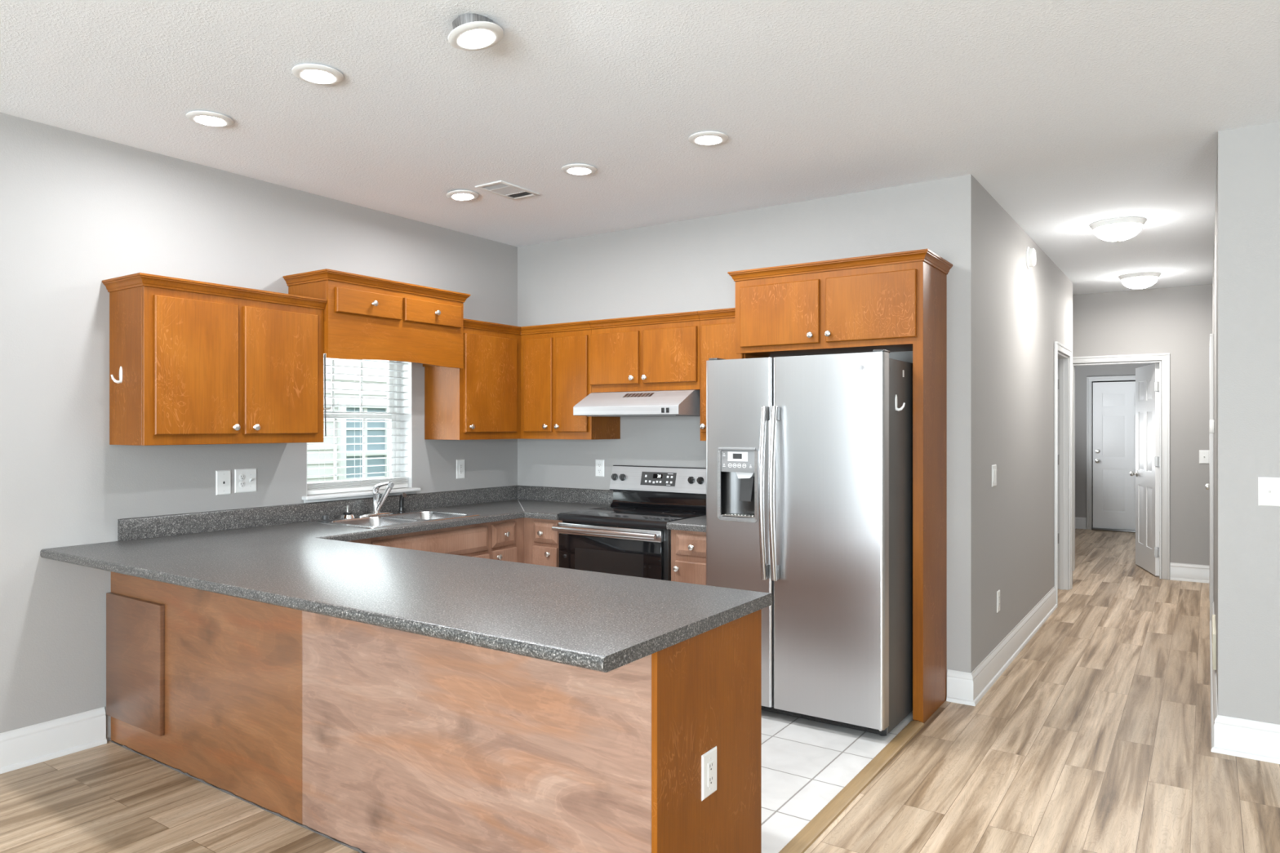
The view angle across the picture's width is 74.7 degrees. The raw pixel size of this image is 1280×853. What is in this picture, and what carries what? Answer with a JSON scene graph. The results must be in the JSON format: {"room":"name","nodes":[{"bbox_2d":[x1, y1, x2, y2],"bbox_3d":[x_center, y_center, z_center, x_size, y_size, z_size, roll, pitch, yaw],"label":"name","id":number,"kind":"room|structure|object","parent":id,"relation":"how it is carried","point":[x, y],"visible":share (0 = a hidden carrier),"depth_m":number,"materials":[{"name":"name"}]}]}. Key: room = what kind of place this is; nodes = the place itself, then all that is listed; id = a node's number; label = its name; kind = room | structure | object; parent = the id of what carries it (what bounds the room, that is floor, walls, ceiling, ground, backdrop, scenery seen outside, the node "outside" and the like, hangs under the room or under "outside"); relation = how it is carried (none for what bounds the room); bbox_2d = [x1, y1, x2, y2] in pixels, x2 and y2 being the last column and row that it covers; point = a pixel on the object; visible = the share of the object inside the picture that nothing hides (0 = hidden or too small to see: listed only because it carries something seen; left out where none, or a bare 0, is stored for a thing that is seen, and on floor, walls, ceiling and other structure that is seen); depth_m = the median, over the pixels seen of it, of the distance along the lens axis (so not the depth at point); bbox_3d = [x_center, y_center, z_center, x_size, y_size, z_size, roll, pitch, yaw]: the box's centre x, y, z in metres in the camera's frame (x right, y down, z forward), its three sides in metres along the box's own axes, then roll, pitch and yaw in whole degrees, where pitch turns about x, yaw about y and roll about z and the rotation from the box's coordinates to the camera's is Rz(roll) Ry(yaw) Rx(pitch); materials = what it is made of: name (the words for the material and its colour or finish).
{"room":"kitchen","nodes":[
{"label":"kitchen","id":0,"kind":"room"},
{"bbox_2d":[0,112,517,741],"bbox_3d":[-3.450,0.065,2.503,0.160,2.759,9.120,0,0,34],"label":"wall","id":1,"kind":"structure","parent":0,"point":[78,211],"depth_m":3.83,"materials":[{"name":"grey paint"}]},
{"bbox_2d":[0,706,106,773],"bbox_3d":[-3.030,1.364,2.958,0.026,0.162,2.105,0,0,34],"label":"baseboard","id":2,"kind":"structure","parent":1,"relation":"attached to","point":[20,748],"depth_m":3.65,"materials":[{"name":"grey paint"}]},
{"bbox_2d":[102,272,327,445],"bbox_3d":[-2.042,-0.292,4.112,0.369,0.751,0.935,0,0,34],"label":"upper cabinet","id":3,"kind":"object","parent":1,"relation":"attached to","point":[202,362],"visible":1,"depth_m":3.91,"materials":[{"name":"orange wood"}]},
{"bbox_2d":[111,366,122,383],"bbox_3d":[-2.355,-0.233,3.769,0.022,0.079,0.044,0,0,34],"label":"hook","id":4,"kind":"object","parent":3,"relation":"attached to","point":[120,380],"visible":1,"depth_m":3.78,"materials":[{"name":"white plastic"}]},
{"bbox_2d":[215,470,231,495],"bbox_3d":[-2.134,0.288,4.299,0.006,0.126,0.080,0,0,34],"label":"plate","id":5,"kind":"object","parent":1,"relation":"attached to","point":[223,477],"visible":1,"depth_m":4.29,"materials":[{"name":"white plastic"}]},
{"bbox_2d":[234,468,257,493],"bbox_3d":[-2.062,0.284,4.396,0.019,0.124,0.122,0,0,34],"label":"plate","id":6,"kind":"object","parent":1,"relation":"attached to","point":[245,479],"visible":1,"depth_m":4.39,"materials":[{"name":"white plastic"}]},
{"bbox_2d":[239,481,244,488],"bbox_3d":[-2.078,0.303,4.377,0.003,0.033,0.033,0,0,34],"label":"receptacle","id":7,"kind":"object","parent":6,"relation":"attached to","point":[242,484],"depth_m":4.38,"materials":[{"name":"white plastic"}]},
{"bbox_2d":[239,474,244,479],"bbox_3d":[-2.078,0.264,4.377,0.003,0.033,0.033,0,0,34],"label":"receptacle","id":8,"kind":"object","parent":6,"relation":"attached to","point":[242,477],"depth_m":4.38,"materials":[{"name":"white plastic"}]},
{"bbox_2d":[117,485,517,541],"bbox_3d":[-1.655,0.480,4.995,0.020,0.101,2.696,0,0,34],"label":"backsplash","id":9,"kind":"structure","parent":1,"relation":"attached to","point":[153,526],"depth_m":4.56,"materials":[{"name":"stone"}]},
{"bbox_2d":[302,360,420,502],"bbox_3d":[-1.703,-0.064,5.043,0.203,0.983,0.817,0,0,34],"label":"window","id":10,"kind":"structure","parent":1,"relation":"in","point":[406,446],"depth_m":5.33,"materials":[{"name":"white plastic"}]},
{"bbox_2d":[306,353,408,495],"bbox_3d":[-1.688,-0.077,5.030,0.077,0.927,0.728,0,0,34],"label":"window blind","id":11,"kind":"object","parent":10,"relation":"attached to","point":[348,486],"visible":0.6,"depth_m":5.05,"materials":[{"name":"white plastic"}]},
{"bbox_2d":[283,268,470,368],"bbox_3d":[-1.494,-0.591,4.890,0.404,0.460,1.028,0,0,34],"label":"upper cabinet","id":12,"kind":"object","parent":1,"relation":"attached to","point":[366,317],"visible":0.98,"depth_m":4.70,"materials":[{"name":"orange wood"}]},
{"bbox_2d":[456,459,464,479],"bbox_3d":[-1.210,0.288,5.664,0.008,0.130,0.078,0,0,34],"label":"wall outlet","id":13,"kind":"object","parent":1,"relation":"attached to","point":[460,463],"visible":1,"depth_m":5.66,"materials":[{"name":"white plastic"}]},
{"bbox_2d":[459,464,462,474],"bbox_3d":[-1.208,0.288,5.663,0.002,0.067,0.033,0,0,34],"label":"receptacle","id":14,"kind":"object","parent":13,"relation":"attached to","point":[460,465],"depth_m":5.66,"materials":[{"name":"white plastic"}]},
{"bbox_2d":[424,318,520,439],"bbox_3d":[-0.990,-0.294,5.665,0.368,0.756,0.879,0,0,34],"label":"upper cabinet","id":15,"kind":"object","parent":1,"relation":"attached to","point":[481,399],"visible":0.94,"depth_m":5.37,"materials":[{"name":"orange wood"}]},
{"bbox_2d":[0,0,1279,294],"bbox_3d":[2.322,-1.364,3.789,8.280,0.100,17.960,0,0,34],"label":"ceiling","id":16,"kind":"structure","parent":0,"point":[1072,115],"depth_m":3.36,"materials":[{"name":"white paint"}]},
{"bbox_2d":[186,111,233,127],"bbox_3d":[-1.828,-1.306,3.566,0.181,0.016,0.181,0,0,34],"label":"recessed light","id":17,"kind":"object","parent":16,"relation":"in","point":[208,118],"visible":1,"depth_m":3.55,"materials":[{"name":"white plastic"}]},
{"bbox_2d":[292,63,343,84],"bbox_3d":[-1.194,-1.305,3.112,0.181,0.016,0.181,0,0,34],"label":"recessed light","id":18,"kind":"object","parent":16,"relation":"in","point":[315,73],"visible":1,"depth_m":3.09,"materials":[{"name":"white plastic"}]},
{"bbox_2d":[446,190,479,200],"bbox_3d":[-0.999,-1.301,4.723,0.180,0.026,0.181,0,0,34],"label":"recessed light","id":19,"kind":"object","parent":16,"relation":"in","point":[457,195],"visible":1,"depth_m":4.70,"materials":[{"name":"white plastic"}]},
{"bbox_2d":[448,13,503,50],"bbox_3d":[-0.535,-1.282,2.734,0.178,0.064,0.180,0,0,34],"label":"recessed light","id":20,"kind":"object","parent":16,"relation":"in","point":[471,31],"visible":1,"depth_m":2.70,"materials":[{"name":"white plastic"}]},
{"bbox_2d":[475,180,539,199],"bbox_3d":[-0.733,-1.309,4.652,0.199,0.008,0.313,0,0,34],"label":"ceiling vent","id":21,"kind":"object","parent":16,"relation":"in","point":[500,188],"visible":1,"depth_m":4.64,"materials":[{"name":"white plastic"}]},
{"bbox_2d":[561,163,596,175],"bbox_3d":[-0.310,-1.306,4.267,0.181,0.016,0.181,0,0,34],"label":"recessed light","id":22,"kind":"object","parent":16,"relation":"in","point":[577,169],"visible":1,"depth_m":4.24,"materials":[{"name":"white plastic"}]},
{"bbox_2d":[688,131,728,146],"bbox_3d":[0.311,-1.306,3.809,0.181,0.014,0.181,0,0,34],"label":"recessed light","id":23,"kind":"object","parent":16,"relation":"in","point":[702,138],"visible":1,"depth_m":3.79,"materials":[{"name":"white plastic"}]},
{"bbox_2d":[1089,216,1146,242],"bbox_3d":[3.079,-1.251,5.402,0.320,0.126,0.320,0,0,34],"label":"flush ceiling light","id":24,"kind":"object","parent":16,"relation":"attached to","point":[1117,229],"visible":1,"depth_m":5.31,"materials":[{"name":"white glass"}]},
{"bbox_2d":[1118,271,1160,289],"bbox_3d":[4.337,-1.251,7.280,0.320,0.126,0.320,0,0,34],"label":"flush ceiling light","id":25,"kind":"object","parent":16,"relation":"attached to","point":[1139,281],"visible":1,"depth_m":7.19,"materials":[{"name":"white glass"}]},
{"bbox_2d":[0,528,1279,852],"bbox_3d":[2.322,1.493,3.789,8.280,0.104,17.960,0,0,34],"label":"floor","id":26,"kind":"structure","parent":0,"point":[1095,736],"depth_m":3.46,"materials":[{"name":"wood"}]},
{"bbox_2d":[106,571,761,852],"bbox_3d":[-1.019,1.007,3.275,2.996,0.874,0.674,0,0,34],"label":"base cabinet","id":27,"kind":"object","parent":26,"relation":"on","point":[367,738],"visible":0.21,"depth_m":2.66,"materials":[{"name":"brown wood"}]},
{"bbox_2d":[701,746,716,800],"bbox_3d":[0.200,0.992,2.397,0.008,0.128,0.086,0,0,34],"label":"wall outlet","id":28,"kind":"object","parent":27,"relation":"attached to","point":[708,760],"visible":1,"depth_m":2.39,"materials":[{"name":"white plastic"}]},
{"bbox_2d":[707,760,713,786],"bbox_3d":[0.202,0.992,2.396,0.002,0.067,0.033,0,0,34],"label":"receptacle","id":29,"kind":"object","parent":28,"relation":"attached to","point":[710,762],"depth_m":2.39,"materials":[{"name":"white plastic"}]},
{"bbox_2d":[346,517,524,563],"bbox_3d":[-1.216,1.005,5.080,0.646,0.870,2.103,0,0,34],"label":"base cabinet","id":30,"kind":"object","parent":26,"relation":"on","point":[503,540],"visible":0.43,"depth_m":4.91,"materials":[{"name":"brown wood"}]},
{"bbox_2d":[40,484,773,672],"bbox_3d":[-0.490,0.499,4.031,3.029,0.140,3.029,0,0,34],"label":"countertop","id":31,"kind":"structure","parent":30,"relation":"on","point":[273,555],"depth_m":2.92,"materials":[{"name":"stone"}]},
{"bbox_2d":[358,481,393,517],"bbox_3d":[-1.549,0.425,4.978,0.202,0.204,0.200,0,0,-5],"label":"faucet","id":32,"kind":"object","parent":31,"relation":"on","point":[377,503],"visible":1,"depth_m":4.95,"materials":[{"name":"silver metal"}]},
{"bbox_2d":[309,509,479,528],"bbox_3d":[-1.395,0.613,4.837,0.538,0.172,0.818,0,0,34],"label":"sink","id":33,"kind":"object","parent":31,"relation":"in","point":[411,517],"visible":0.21,"depth_m":4.87,"materials":[{"name":"metal"}]},
{"bbox_2d":[317,515,333,521],"bbox_3d":[-1.754,0.511,4.675,0.082,0.032,0.082,0,0,34],"label":"stopper","id":34,"kind":"object","parent":33,"relation":"on","point":[324,517],"visible":1,"depth_m":4.66,"materials":[{"name":"grey plastic"}]},
{"bbox_2d":[339,505,355,519],"bbox_3d":[-1.678,0.490,4.811,0.084,0.074,0.084,0,0,34],"label":"strainer","id":35,"kind":"object","parent":33,"relation":"on","point":[346,515],"visible":1,"depth_m":4.79,"materials":[{"name":"silver metal"}]},
{"bbox_2d":[339,513,355,519],"bbox_3d":[-1.678,0.514,4.811,0.084,0.026,0.084,0,0,34],"label":"basket","id":36,"kind":"object","parent":35,"relation":"on","point":[344,516],"depth_m":4.78,"materials":[{"name":"silver metal"}]},
{"bbox_2d":[397,493,406,512],"bbox_3d":[-1.461,0.466,5.145,0.053,0.120,0.048,0,0,34],"label":"sprayer","id":37,"kind":"object","parent":33,"relation":"on","point":[402,495],"visible":1,"depth_m":5.13,"materials":[{"name":"black plastic"}]},
{"bbox_2d":[524,517,562,567],"bbox_3d":[-0.452,1.005,5.441,0.314,0.870,0.648,0,0,34],"label":"base cabinet","id":38,"kind":"object","parent":26,"relation":"on","point":[540,541],"visible":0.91,"depth_m":5.20,"materials":[{"name":"brown wood"}]},
{"bbox_2d":[551,465,706,581],"bbox_3d":[-0.025,0.849,5.092,0.780,1.184,0.672,0,0,34],"label":"electric range","id":39,"kind":"object","parent":26,"relation":"on","point":[629,536],"visible":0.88,"depth_m":5.00,"materials":[{"name":"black metal"}]},
{"bbox_2d":[558,506,706,528],"bbox_3d":[-0.013,0.548,5.111,0.780,0.046,0.568,0,0,34],"label":"cooktop","id":40,"kind":"object","parent":39,"relation":"in","point":[609,517],"depth_m":5.00,"materials":[{"name":"black glass"}]},
{"bbox_2d":[671,529,706,585],"bbox_3d":[0.467,1.005,4.820,0.338,0.870,0.648,0,0,34],"label":"base cabinet","id":41,"kind":"object","parent":26,"relation":"on","point":[688,548],"visible":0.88,"depth_m":4.61,"materials":[{"name":"brown wood"}]},
{"bbox_2d":[666,515,706,532],"bbox_3d":[0.468,0.499,4.820,0.338,0.140,0.647,0,0,34],"label":"countertop","id":42,"kind":"structure","parent":41,"relation":"on","point":[697,523],"depth_m":4.61,"materials":[{"name":"stone"}]},
{"bbox_2d":[706,349,912,736],"bbox_3d":[0.910,0.544,4.335,0.927,1.792,0.838,0,0,34],"label":"refrigerator","id":43,"kind":"object","parent":26,"relation":"on","point":[809,458],"visible":0.91,"depth_m":3.99,"materials":[{"name":"grey metal"}]},
{"bbox_2d":[894,394,905,411],"bbox_3d":[1.226,-0.112,3.945,0.044,0.079,0.022,0,0,34],"label":"hook","id":44,"kind":"object","parent":43,"relation":"attached to","point":[895,402],"visible":1,"depth_m":3.95,"materials":[{"name":"white plastic"}]},
{"bbox_2d":[727,248,952,723],"bbox_3d":[1.060,0.295,4.512,1.083,2.297,0.494,0,0,34],"label":"tall cabinet","id":45,"kind":"object","parent":26,"relation":"on","point":[895,301],"visible":1,"depth_m":4.25,"materials":[{"name":"orange wood"}]},
{"bbox_2d":[778,720,924,852],"bbox_3d":[0.722,1.438,3.144,0.063,0.014,2.238,0,0,34],"label":"trim","id":46,"kind":"structure","parent":26,"relation":"on","point":[802,841],"depth_m":3.28,"materials":[{"name":"brown wood"}]},
{"bbox_2d":[517,173,976,672],"bbox_3d":[0.447,0.065,5.299,3.162,2.759,0.120,0,0,34],"label":"wall","id":47,"kind":"structure","parent":0,"point":[682,266],"depth_m":5.14,"materials":[{"name":"grey paint"}]},
{"bbox_2d":[516,484,613,505],"bbox_3d":[-0.524,0.480,5.870,0.910,0.101,0.020,0,0,34],"label":"backsplash","id":48,"kind":"structure","parent":47,"relation":"attached to","point":[580,495],"depth_m":5.85,"materials":[{"name":"stone"}]},
{"bbox_2d":[520,320,620,439],"bbox_3d":[-0.484,-0.294,5.632,0.603,0.756,0.368,0,0,34],"label":"upper cabinet","id":49,"kind":"object","parent":47,"relation":"attached to","point":[555,358],"visible":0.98,"depth_m":5.51,"materials":[{"name":"orange wood"}]},
{"bbox_2d":[595,459,604,476],"bbox_3d":[-0.275,0.284,5.710,0.074,0.116,0.008,0,0,34],"label":"wall outlet","id":50,"kind":"object","parent":47,"relation":"attached to","point":[599,464],"visible":1,"depth_m":5.71,"materials":[{"name":"white plastic"}]},
{"bbox_2d":[597,462,601,473],"bbox_3d":[-0.276,0.284,5.708,0.033,0.067,0.002,0,0,34],"label":"receptacle","id":51,"kind":"object","parent":50,"relation":"attached to","point":[599,464],"depth_m":5.71,"materials":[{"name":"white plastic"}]},
{"bbox_2d":[573,390,700,417],"bbox_3d":[0.043,-0.139,5.189,0.764,0.152,0.508,0,0,34],"label":"range hood","id":52,"kind":"object","parent":47,"relation":"attached to","point":[669,402],"visible":0.98,"depth_m":4.98,"materials":[{"name":"metal"}]},
{"bbox_2d":[588,311,700,392],"bbox_3d":[0.096,-0.445,5.240,0.796,0.455,0.368,0,0,34],"label":"upper cabinet","id":53,"kind":"object","parent":47,"relation":"attached to","point":[658,352],"visible":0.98,"depth_m":5.09,"materials":[{"name":"orange wood"}]},
{"bbox_2d":[697,307,764,440],"bbox_3d":[0.549,-0.294,4.933,0.294,0.756,0.368,0,0,34],"label":"upper cabinet","id":54,"kind":"object","parent":47,"relation":"attached to","point":[717,326],"visible":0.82,"depth_m":4.83,"materials":[{"name":"orange wood"}]},
{"bbox_2d":[976,180,1072,666],"bbox_3d":[2.824,0.065,6.099,0.120,2.759,3.870,0,0,34],"label":"wall","id":55,"kind":"structure","parent":0,"point":[1021,311],"depth_m":5.30,"materials":[{"name":"grey paint"}]},
{"bbox_2d":[991,464,996,487],"bbox_3d":[2.041,0.283,4.824,0.009,0.124,0.115,0,0,34],"label":"light switch","id":56,"kind":"object","parent":55,"relation":"attached to","point":[994,466],"visible":1,"depth_m":4.81,"materials":[{"name":"white plastic"}]},
{"bbox_2d":[996,589,999,613],"bbox_3d":[2.107,1.027,4.924,0.008,0.124,0.076,0,0,34],"label":"wall outlet","id":57,"kind":"object","parent":55,"relation":"attached to","point":[998,591],"visible":1,"depth_m":4.91,"materials":[{"name":"white plastic"}]},
{"bbox_2d":[946,586,1057,706],"bbox_3d":[2.477,1.364,5.561,0.144,0.162,2.881,0,0,34],"label":"baseboard","id":58,"kind":"structure","parent":55,"relation":"attached to","point":[962,687],"depth_m":4.83,"materials":[{"name":"grey paint"}]},
{"bbox_2d":[1026,246,1036,268],"bbox_3d":[2.676,-1.155,5.729,0.050,0.150,0.150,0,0,34],"label":"smoke detector","id":59,"kind":"object","parent":55,"relation":"attached to","point":[1031,258],"visible":1,"depth_m":5.69,"materials":[{"name":"white plastic"}]},
{"bbox_2d":[1053,341,1072,605],"bbox_3d":[3.534,0.381,7.134,0.152,2.128,0.896,0,0,34],"label":"door frame","id":60,"kind":"structure","parent":55,"relation":"attached to","point":[1063,364],"depth_m":7.42,"materials":[{"name":"grey paint"}]},
{"bbox_2d":[1075,363,1159,521],"bbox_3d":[6.881,0.065,11.474,2.500,2.759,0.120,0,0,34],"label":"wall","id":61,"kind":"structure","parent":0,"point":[1082,372],"depth_m":11.83,"materials":[{"name":"grey paint"}]},
{"bbox_2d":[1075,516,1086,528],"bbox_3d":[6.041,1.364,11.955,0.570,0.162,0.026,0,0,34],"label":"baseboard","id":62,"kind":"structure","parent":61,"relation":"attached to","point":[1080,522],"depth_m":11.83,"materials":[{"name":"grey paint"}]},
{"bbox_2d":[1086,374,1159,529],"bbox_3d":[6.723,0.373,11.494,1.061,2.143,0.024,0,0,34],"label":"door frame","id":63,"kind":"structure","parent":61,"relation":"attached to","point":[1090,380],"depth_m":11.76,"materials":[{"name":"grey paint"}]},
{"bbox_2d":[1091,380,1159,533],"bbox_3d":[6.699,0.415,11.460,0.925,2.060,0.103,0,0,34],"label":"door","id":64,"kind":"structure","parent":61,"relation":"in","point":[1113,402],"depth_m":11.58,"materials":[{"name":"white paint"}]},
{"bbox_2d":[1072,284,1212,565],"bbox_3d":[4.110,0.065,8.592,3.140,2.759,0.120,0,0,34],"label":"wall","id":65,"kind":"structure","parent":0,"point":[1177,321],"depth_m":7.88,"materials":[{"name":"grey paint"}]},
{"bbox_2d":[1072,352,1169,579],"bbox_3d":[4.658,0.376,8.207,0.896,2.138,0.144,0,0,34],"label":"door frame","id":66,"kind":"structure","parent":65,"relation":"attached to","point":[1149,357],"depth_m":7.93,"materials":[{"name":"grey paint"}]},
{"bbox_2d":[1129,363,1159,575],"bbox_3d":[5.056,0.413,8.398,0.161,2.040,0.751,0,0,21],"label":"door","id":67,"kind":"structure","parent":65,"relation":"in","point":[1147,377],"depth_m":8.29,"materials":[{"name":"white paint"}]},
{"bbox_2d":[1169,562,1209,583],"bbox_3d":[5.133,1.364,7.811,0.330,0.162,0.026,0,0,34],"label":"baseboard","id":68,"kind":"structure","parent":65,"relation":"attached to","point":[1178,571],"depth_m":7.82,"materials":[{"name":"grey paint"}]},
{"bbox_2d":[1199,450,1209,463],"bbox_3d":[5.221,0.282,7.756,0.080,0.124,0.019,0,0,34],"label":"light switch","id":69,"kind":"object","parent":65,"relation":"attached to","point":[1204,455],"visible":1,"depth_m":7.76,"materials":[{"name":"white plastic"}]},
{"bbox_2d":[1212,143,1217,702],"bbox_3d":[4.007,0.065,5.746,0.120,2.759,4.710,0,0,34],"label":"wall","id":70,"kind":"structure","parent":0,"point":[1215,280],"depth_m":4.63,"materials":[{"name":"grey paint"}]},
{"bbox_2d":[1205,483,1209,489],"bbox_3d":[4.461,0.420,6.529,0.097,2.030,0.807,0,0,34],"label":"door","id":71,"kind":"structure","parent":70,"relation":"in","point":[1207,485],"depth_m":6.80,"materials":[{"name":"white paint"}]},
{"bbox_2d":[1209,333,1213,620],"bbox_3d":[4.516,0.381,6.519,0.144,2.128,0.936,0,0,34],"label":"door frame","id":72,"kind":"structure","parent":70,"relation":"attached to","point":[1211,335],"depth_m":6.17,"materials":[{"name":"grey paint"}]},
{"bbox_2d":[1208,419,1214,433],"bbox_3d":[3.820,0.000,5.601,0.028,0.090,0.120,0,0,34],"label":"thermostat","id":73,"kind":"object","parent":70,"relation":"attached to","point":[1211,422],"visible":1,"depth_m":5.55,"materials":[{"name":"white plastic"}]},
{"bbox_2d":[1212,614,1216,670],"bbox_3d":[3.152,1.177,4.604,0.016,0.185,0.560,0,0,34],"label":"air vent","id":74,"kind":"object","parent":70,"relation":"in","point":[1214,627],"visible":1,"depth_m":4.37,"materials":[{"name":"beige paint"}]},
{"bbox_2d":[1217,120,1279,724],"bbox_3d":[4.170,0.065,2.720,3.780,2.759,0.120,0,0,34],"label":"wall","id":75,"kind":"structure","parent":0,"point":[1249,157],"depth_m":3.67,"materials":[{"name":"grey paint"}]},
{"bbox_2d":[1209,601,1279,764],"bbox_3d":[4.936,1.364,3.876,3.806,0.162,2.946,0,0,34],"label":"baseboard","id":76,"kind":"structure","parent":75,"relation":"attached to","point":[1229,735],"depth_m":3.67,"materials":[{"name":"grey paint"}]},
{"bbox_2d":[1257,476,1279,506],"bbox_3d":[2.718,0.282,3.618,0.080,0.124,0.019,0,0,34],"label":"light switch","id":77,"kind":"object","parent":75,"relation":"attached to","point":[1268,488],"visible":1,"depth_m":3.62,"materials":[{"name":"white plastic"}]},
{"label":"outside","id":78,"kind":"structure","parent":0,"visible":0},
{"bbox_3d":[-6.509,1.845,8.725,11.800,0.200,26.000,0,0,34],"label":"ground","id":79,"kind":"structure","parent":78,"visible":0},
{"bbox_2d":[306,354,389,482],"bbox_3d":[-5.155,-0.580,6.300,0.160,4.650,17.500,0,0,34],"label":"neighbor house","id":80,"kind":"structure","parent":79,"relation":"on","point":[318,448],"depth_m":9.18,"materials":[{"name":"white"}]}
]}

